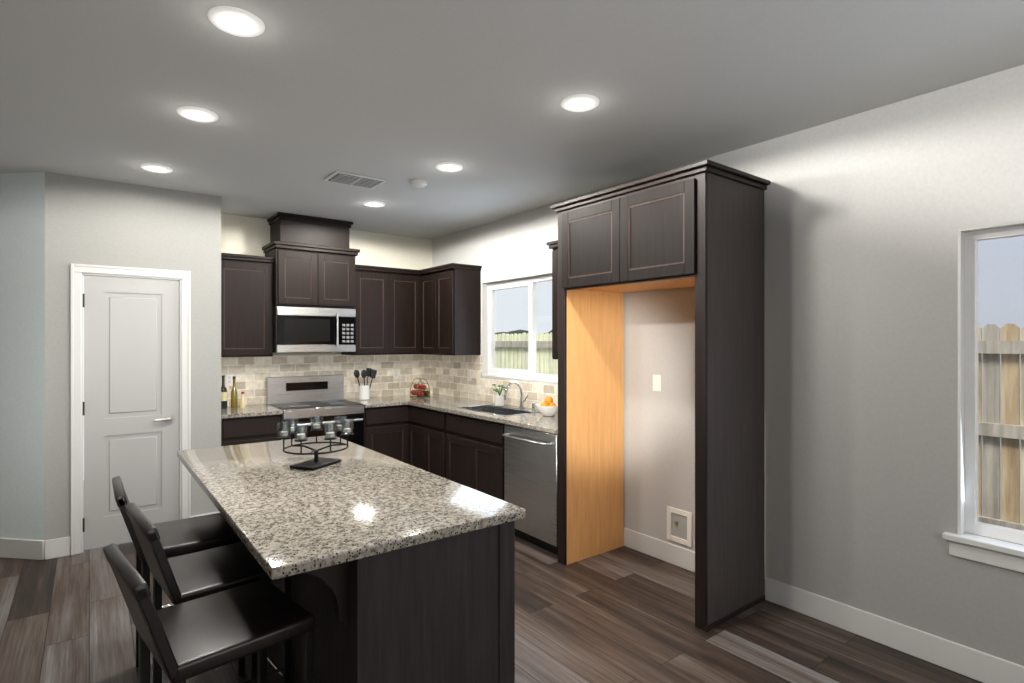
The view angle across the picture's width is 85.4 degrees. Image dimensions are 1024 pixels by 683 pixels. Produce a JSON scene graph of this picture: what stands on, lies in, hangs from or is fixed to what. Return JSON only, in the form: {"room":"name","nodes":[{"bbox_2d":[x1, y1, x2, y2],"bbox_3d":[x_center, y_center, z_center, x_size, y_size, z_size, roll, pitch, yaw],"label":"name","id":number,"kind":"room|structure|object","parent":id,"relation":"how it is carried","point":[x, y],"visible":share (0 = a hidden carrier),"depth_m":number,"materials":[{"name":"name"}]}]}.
{"room":"kitchen","nodes":[
{"label":"kitchen","id":0,"kind":"room"},
{"bbox_2d":[0,172,44,558],"bbox_3d":[-4.383,0.170,4.128,2.200,2.740,0.120,0,0,8],"label":"wall","id":1,"kind":"structure","parent":0,"point":[22,355],"depth_m":3.94,"materials":[{"name":"paint"}]},
{"bbox_2d":[0,538,43,559],"bbox_3d":[-4.393,1.472,4.062,2.200,0.135,0.014,0,0,8],"label":"baseboard","id":2,"kind":"structure","parent":1,"relation":"attached to","point":[22,549],"depth_m":3.93,"materials":[{"name":"white wood"}]},
{"bbox_2d":[45,172,220,539],"bbox_3d":[-3.092,0.170,4.571,1.120,2.740,0.780,0,0,-37],"label":"wall","id":3,"kind":"structure","parent":0,"point":[90,221],"depth_m":4.19,"materials":[{"name":"paint"}]},
{"bbox_2d":[83,275,178,549],"bbox_3d":[-2.892,0.521,4.234,0.610,2.013,0.093,0,0,-37],"label":"door","id":4,"kind":"structure","parent":3,"relation":"in","point":[131,385],"depth_m":4.23,"materials":[{"name":"grey wood"}]},
{"bbox_2d":[71,263,190,554],"bbox_3d":[-2.918,0.489,4.275,0.754,2.102,0.142,0,0,-37],"label":"door frame","id":5,"kind":"structure","parent":3,"relation":"attached to","point":[79,272],"depth_m":4.05,"materials":[{"name":"white wood"}]},
{"bbox_2d":[45,512,219,559],"bbox_3d":[-2.852,1.472,4.255,1.120,0.135,0.014,0,0,-37],"label":"baseboard","id":6,"kind":"structure","parent":3,"relation":"attached to","point":[57,547],"depth_m":3.96,"materials":[{"name":"white wood"}]},
{"bbox_2d":[221,213,431,355],"bbox_3d":[-1.865,0.170,5.921,2.470,2.740,0.120,0,0,-37],"label":"wall","id":7,"kind":"structure","parent":0,"point":[244,235],"depth_m":6.02,"materials":[{"name":"paint"}]},
{"bbox_2d":[221,256,272,356],"bbox_3d":[-2.513,-0.307,5.142,0.490,0.895,0.330,0,0,-37],"label":"upper cabinet","id":8,"kind":"object","parent":7,"relation":"attached to","point":[246,281],"depth_m":5.03,"materials":[{"name":"brown wood"}]},
{"bbox_2d":[265,244,324,307],"bbox_3d":[-2.113,-0.612,5.390,0.438,0.555,0.420,0,0,-37],"label":"upper cabinet","id":9,"kind":"object","parent":7,"relation":"attached to","point":[306,261],"depth_m":5.22,"materials":[{"name":"brown wood"}]},
{"bbox_2d":[273,306,355,352],"bbox_3d":[-1.968,-0.112,5.463,0.752,0.433,0.451,0,0,-37],"label":"microwave","id":10,"kind":"object","parent":9,"relation":"attached to","point":[305,329],"visible":0.98,"depth_m":5.29,"materials":[{"name":"silver metal"}]},
{"bbox_2d":[269,212,352,251],"bbox_3d":[-2.003,-1.044,5.508,0.660,0.250,0.365,0,0,-37],"label":"upper cabinet","id":11,"kind":"object","parent":7,"relation":"attached to","point":[283,229],"depth_m":5.33,"materials":[{"name":"brown wood"}]},
{"bbox_2d":[221,354,432,405],"bbox_3d":[-1.886,0.375,5.821,2.310,0.468,0.010,0,0,-37],"label":"backsplash","id":12,"kind":"structure","parent":7,"relation":"attached to","point":[251,373],"depth_m":5.86,"materials":[{"name":"tile"}]},
{"bbox_2d":[225,374,233,385],"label":"outlet","id":13,"kind":"object","parent":12,"relation":"attached to","point":[228,377],"depth_m":5.22,"materials":[{"name":"white plastic"}]},
{"bbox_2d":[325,248,356,308],"bbox_3d":[-1.859,-0.612,5.583,0.437,0.555,0.420,0,0,-37],"label":"upper cabinet","id":14,"kind":"object","parent":7,"relation":"attached to","point":[340,266],"depth_m":5.46,"materials":[{"name":"brown wood"}]},
{"bbox_2d":[341,265,380,354],"bbox_3d":[-1.530,-0.307,5.891,0.449,0.895,0.330,0,0,-37],"label":"upper cabinet","id":15,"kind":"object","parent":7,"relation":"attached to","point":[368,310],"depth_m":5.73,"materials":[{"name":"brown wood"}]},
{"bbox_2d":[381,268,416,354],"bbox_3d":[-1.250,-0.307,6.069,0.450,0.895,0.385,0,0,-37],"label":"upper cabinet","id":16,"kind":"object","parent":7,"relation":"attached to","point":[398,285],"depth_m":5.94,"materials":[{"name":"brown wood"}]},
{"bbox_2d":[0,536,981,682],"bbox_3d":[-1.806,1.565,2.057,7.060,0.050,10.100,0,0,-37],"label":"floor","id":17,"kind":"structure","parent":0,"point":[623,614],"depth_m":2.92,"materials":[{"name":"brown wood"}]},
{"bbox_2d":[112,476,244,675],"bbox_3d":[-1.545,1.085,2.575,0.497,0.910,0.410,0,0,-37],"label":"stool","id":18,"kind":"object","parent":17,"relation":"on","point":[180,537],"visible":0.46,"depth_m":2.51,"materials":[{"name":"black leather"}]},
{"bbox_2d":[125,503,291,682],"bbox_3d":[-1.185,1.085,2.178,0.497,0.910,0.410,0,0,-43],"label":"stool","id":19,"kind":"object","parent":17,"relation":"on","point":[186,578],"visible":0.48,"depth_m":2.12,"materials":[{"name":"black leather"}]},
{"bbox_2d":[103,543,314,682],"bbox_3d":[-0.949,1.085,1.752,0.410,0.910,0.497,0,0,45],"label":"stool","id":20,"kind":"object","parent":17,"relation":"on","point":[181,642],"visible":1,"depth_m":1.70,"materials":[{"name":"black leather"}]},
{"bbox_2d":[221,414,280,445],"bbox_3d":[-2.425,1.093,5.027,0.490,0.894,0.620,0,0,-37],"label":"base cabinet","id":21,"kind":"object","parent":17,"relation":"on","point":[243,430],"depth_m":4.77,"materials":[{"name":"brown wood"}]},
{"bbox_2d":[221,404,282,418],"bbox_3d":[-2.418,0.627,5.019,0.491,0.035,0.640,0,0,-37],"label":"countertop","id":22,"kind":"structure","parent":21,"relation":"on","point":[258,409],"depth_m":4.86,"materials":[{"name":"stone"}]},
{"bbox_2d":[221,375,226,408],"bbox_3d":[-2.628,0.459,5.050,0.068,0.300,0.068,0,0,41],"label":"bottle","id":23,"kind":"object","parent":22,"relation":"on","point":[223,389],"depth_m":5.03,"materials":[{"name":"black glass"}]},
{"bbox_2d":[266,374,363,446],"bbox_3d":[-1.898,0.944,5.371,0.752,1.192,0.682,0,0,-37],"label":"range","id":24,"kind":"object","parent":17,"relation":"on","point":[303,399],"visible":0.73,"depth_m":5.38,"materials":[{"name":"silver metal"}]},
{"bbox_2d":[192,476,514,682],"bbox_3d":[-0.890,1.093,2.574,0.815,0.894,1.956,0,0,-37],"label":"kitchen island","id":25,"kind":"object","parent":17,"relation":"on","point":[398,571],"depth_m":1.85,"materials":[{"name":"brown wood"}]},
{"bbox_2d":[177,436,524,583],"bbox_3d":[-0.910,0.627,2.563,0.878,0.035,2.020,0,0,-37],"label":"island countertop","id":26,"kind":"structure","parent":25,"relation":"on","point":[367,504],"depth_m":2.08,"materials":[{"name":"grey stone"}]},
{"bbox_2d":[277,415,353,470],"bbox_3d":[-0.966,0.498,2.730,0.356,0.222,0.355,0,0,-37],"label":"candle holder","id":27,"kind":"object","parent":26,"relation":"on","point":[316,462],"visible":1,"depth_m":2.71,"materials":[{"name":"black metal"}]},
{"bbox_2d":[364,405,404,462],"bbox_3d":[-1.408,1.093,5.765,0.490,0.894,0.678,0,0,-37],"label":"base cabinet","id":28,"kind":"object","parent":17,"relation":"on","point":[384,427],"depth_m":5.54,"materials":[{"name":"brown wood"}]},
{"bbox_2d":[344,396,405,407],"bbox_3d":[-1.446,0.627,5.758,0.425,0.035,0.643,0,0,-37],"label":"countertop","id":29,"kind":"structure","parent":28,"relation":"on","point":[382,401],"depth_m":5.64,"materials":[{"name":"stone"}]},
{"bbox_2d":[354,368,376,399],"bbox_3d":[-1.544,0.444,5.839,0.251,0.331,0.110,0,0,-37],"label":"utensil crock","id":30,"kind":"object","parent":29,"relation":"on","point":[364,391],"visible":1,"depth_m":5.80,"materials":[{"name":"white ceramic"}]},
{"bbox_2d":[405,405,500,477],"bbox_3d":[-0.621,1.093,5.566,0.678,0.894,0.748,0,0,-37],"label":"base cabinet","id":31,"kind":"object","parent":17,"relation":"on","point":[426,430],"depth_m":5.30,"materials":[{"name":"brown wood"}]},
{"bbox_2d":[384,393,557,433],"bbox_3d":[-0.331,0.627,5.196,0.666,0.035,2.888,0,0,-37],"label":"countertop","id":32,"kind":"structure","parent":31,"relation":"on","point":[452,404],"depth_m":4.88,"materials":[{"name":"stone"}]},
{"bbox_2d":[410,378,429,397],"bbox_3d":[-1.005,0.505,6.105,0.178,0.207,0.230,0,0,-37],"label":"fruit basket","id":33,"kind":"object","parent":32,"relation":"on","point":[422,391],"visible":1,"depth_m":6.07,"materials":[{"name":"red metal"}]},
{"bbox_2d":[458,404,539,415],"bbox_3d":[-0.123,0.705,4.947,0.396,0.198,0.736,0,0,-37],"label":"sink","id":34,"kind":"object","parent":32,"relation":"in","point":[500,410],"visible":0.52,"depth_m":5.13,"materials":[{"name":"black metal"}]},
{"bbox_2d":[492,384,505,405],"bbox_3d":[-0.115,0.506,5.255,0.139,0.207,0.161,0,0,-37],"label":"plant pot","id":35,"kind":"object","parent":32,"relation":"on","point":[499,400],"visible":0.9,"depth_m":5.22,"materials":[{"name":"white ceramic"}]},
{"bbox_2d":[504,381,535,409],"bbox_3d":[0.070,0.483,4.970,0.232,0.252,0.214,0,0,-37],"label":"faucet","id":36,"kind":"object","parent":32,"relation":"on","point":[522,400],"visible":0.98,"depth_m":5.03,"materials":[{"name":"silver metal"}]},
{"bbox_2d":[535,396,557,415],"bbox_3d":[0.302,0.528,4.554,0.230,0.162,0.230,0,0,-37],"label":"fruit bowl","id":37,"kind":"object","parent":32,"relation":"on","point":[547,406],"visible":0.98,"depth_m":4.50,"materials":[{"name":"white ceramic"}]},
{"bbox_2d":[445,429,503,500],"bbox_3d":[-0.095,1.213,4.923,0.620,0.654,0.908,0,0,-37],"label":"base cabinet","id":38,"kind":"object","parent":17,"relation":"on","point":[465,451],"depth_m":4.67,"materials":[{"name":"brown wood"}]},
{"bbox_2d":[502,424,557,554],"bbox_3d":[0.333,1.094,4.277,0.667,0.892,0.620,0,0,-37],"label":"dishwasher","id":39,"kind":"object","parent":17,"relation":"on","point":[531,472],"visible":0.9,"depth_m":4.08,"materials":[{"name":"silver metal"}]},
{"bbox_2d":[550,159,770,631],"bbox_3d":[0.896,0.295,3.578,0.642,2.490,1.247,0,0,-37],"label":"enclosure","id":40,"kind":"object","parent":17,"relation":"on","point":[699,226],"visible":1,"depth_m":3.23,"materials":[{"name":"brown wood"}]},
{"bbox_2d":[0,0,1023,239],"bbox_3d":[-1.806,-1.225,2.057,7.060,0.050,10.100,0,0,-37],"label":"ceiling","id":41,"kind":"structure","parent":0,"point":[302,99],"depth_m":2.61,"materials":[{"name":"paint"}]},
{"bbox_2d":[140,163,172,172],"bbox_3d":[-2.457,-1.194,3.836,0.193,0.011,0.193,0,0,-43],"label":"recessed light","id":42,"kind":"object","parent":41,"relation":"in","point":[156,168],"depth_m":3.82,"materials":[{"name":"white"}]},
{"bbox_2d":[176,106,217,122],"bbox_3d":[-1.656,-1.194,2.925,0.193,0.011,0.193,0,0,-43],"label":"recessed light","id":43,"kind":"object","parent":41,"relation":"in","point":[198,114],"depth_m":2.91,"materials":[{"name":"white plastic"}]},
{"bbox_2d":[207,6,264,36],"bbox_3d":[-1.032,-1.194,2.080,0.193,0.011,0.193,0,0,-43],"label":"recessed light","id":44,"kind":"object","parent":41,"relation":"in","point":[235,21],"depth_m":2.07,"materials":[{"name":"white plastic"}]},
{"bbox_2d":[324,171,386,188],"bbox_3d":[-1.157,-1.189,4.109,0.380,0.021,0.260,0,0,-37],"label":"ceiling vent","id":45,"kind":"object","parent":41,"relation":"in","point":[341,177],"visible":1,"depth_m":4.07,"materials":[{"name":"white metal"}]},
{"bbox_2d":[362,201,384,206],"bbox_3d":[-1.202,-1.194,4.829,0.193,0.011,0.193,0,0,-43],"label":"recessed light","id":46,"kind":"object","parent":41,"relation":"in","point":[367,203],"depth_m":4.81,"materials":[{"name":"white plastic"}]},
{"bbox_2d":[411,179,426,187],"bbox_3d":[-0.699,-1.183,4.169,0.124,0.032,0.124,0,0,-37],"label":"smoke detector","id":47,"kind":"object","parent":41,"relation":"attached to","point":[418,183],"visible":1,"depth_m":4.13,"materials":[{"name":"white plastic"}]},
{"bbox_2d":[435,162,462,171],"bbox_3d":[-0.431,-1.194,3.808,0.193,0.011,0.193,0,0,-43],"label":"recessed light","id":48,"kind":"object","parent":41,"relation":"in","point":[444,166],"depth_m":3.79,"materials":[{"name":"white plastic"}]},
{"bbox_2d":[561,94,598,111],"bbox_3d":[0.341,-1.194,2.787,0.193,0.011,0.193,0,0,-43],"label":"recessed light","id":49,"kind":"object","parent":41,"relation":"in","point":[578,102],"depth_m":2.77,"materials":[{"name":"white plastic"}]},
{"bbox_2d":[432,65,1023,665],"bbox_3d":[1.561,0.170,3.364,0.120,2.740,8.100,0,0,-37],"label":"wall","id":50,"kind":"structure","parent":0,"point":[868,213],"depth_m":2.92,"materials":[{"name":"paint"}]},
{"bbox_2d":[417,268,436,354],"bbox_3d":[-0.781,-0.307,6.018,0.385,0.895,0.414,0,0,-37],"label":"upper cabinet","id":51,"kind":"object","parent":50,"relation":"attached to","point":[426,278],"depth_m":5.97,"materials":[{"name":"brown wood"}]},
{"bbox_2d":[437,264,480,354],"bbox_3d":[-0.581,-0.307,5.801,0.330,0.895,0.413,0,0,-37],"label":"upper cabinet","id":52,"kind":"object","parent":50,"relation":"attached to","point":[458,285],"depth_m":5.65,"materials":[{"name":"brown wood"}]},
{"bbox_2d":[433,355,557,408],"bbox_3d":[-0.070,0.375,5.395,0.010,0.468,2.888,0,0,-37],"label":"backsplash","id":53,"kind":"structure","parent":50,"relation":"attached to","point":[444,375],"depth_m":5.79,"materials":[{"name":"tile"}]},
{"bbox_2d":[481,274,557,383],"bbox_3d":[0.163,-0.118,5.184,0.127,0.962,1.408,0,0,-37],"label":"window","id":54,"kind":"structure","parent":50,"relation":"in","point":[530,374],"depth_m":5.30,"materials":[{"name":"white plastic"}]},
{"bbox_2d":[549,240,557,358],"bbox_3d":[0.556,-0.307,4.308,0.330,0.895,0.400,0,0,-37],"label":"upper cabinet","id":55,"kind":"object","parent":50,"relation":"attached to","point":[554,247],"depth_m":4.33,"materials":[{"name":"brown wood"}]},
{"bbox_2d":[653,375,660,390],"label":"outlet","id":56,"kind":"object","parent":50,"relation":"attached to","point":[656,378],"depth_m":3.95,"materials":[{"name":"white plastic"}]},
{"bbox_2d":[667,506,691,546],"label":"outlet","id":57,"kind":"object","parent":50,"relation":"attached to","point":[679,525],"depth_m":3.80,"materials":[{"name":"white plastic"}]},
{"bbox_2d":[624,527,1023,682],"bbox_3d":[2.348,1.472,2.220,0.014,0.135,5.086,0,0,-37],"label":"baseboard","id":58,"kind":"structure","parent":50,"relation":"attached to","point":[977,665],"depth_m":2.85,"materials":[{"name":"white wood"}]},
{"bbox_2d":[942,220,1023,572],"bbox_3d":[2.502,0.238,2.095,0.150,1.524,1.400,0,0,-37],"label":"window","id":59,"kind":"structure","parent":50,"relation":"in","point":[1009,555],"depth_m":2.58,"materials":[{"name":"white plastic"}]},
{"bbox_2d":[978,236,1023,522],"bbox_3d":[6.720,-1.360,2.103,0.200,6.200,11.200,0,0,-37],"label":"sky","id":60,"kind":"structure","parent":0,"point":[1000,279],"depth_m":4.99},
{"label":"outside","id":61,"kind":"structure","parent":0,"visible":0},
{"bbox_3d":[7.273,1.765,20.626,29.870,0.050,36.000,0,0,-37],"label":"ground","id":62,"kind":"structure","parent":61,"visible":0},
{"bbox_2d":[495,329,551,334],"bbox_3d":[2.640,0.337,28.251,8.000,2.807,34.253,0,0,-37],"label":"trees","id":63,"kind":"object","parent":62,"relation":"on","point":[519,331],"depth_m":30.16,"materials":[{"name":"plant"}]},
{"bbox_2d":[495,324,1023,530],"bbox_3d":[0.689,0.804,7.444,0.058,1.872,21.008,0,0,-37],"label":"fence","id":64,"kind":"object","parent":62,"relation":"on","point":[990,330],"depth_m":3.90,"materials":[{"name":"brown wood"}]}
]}

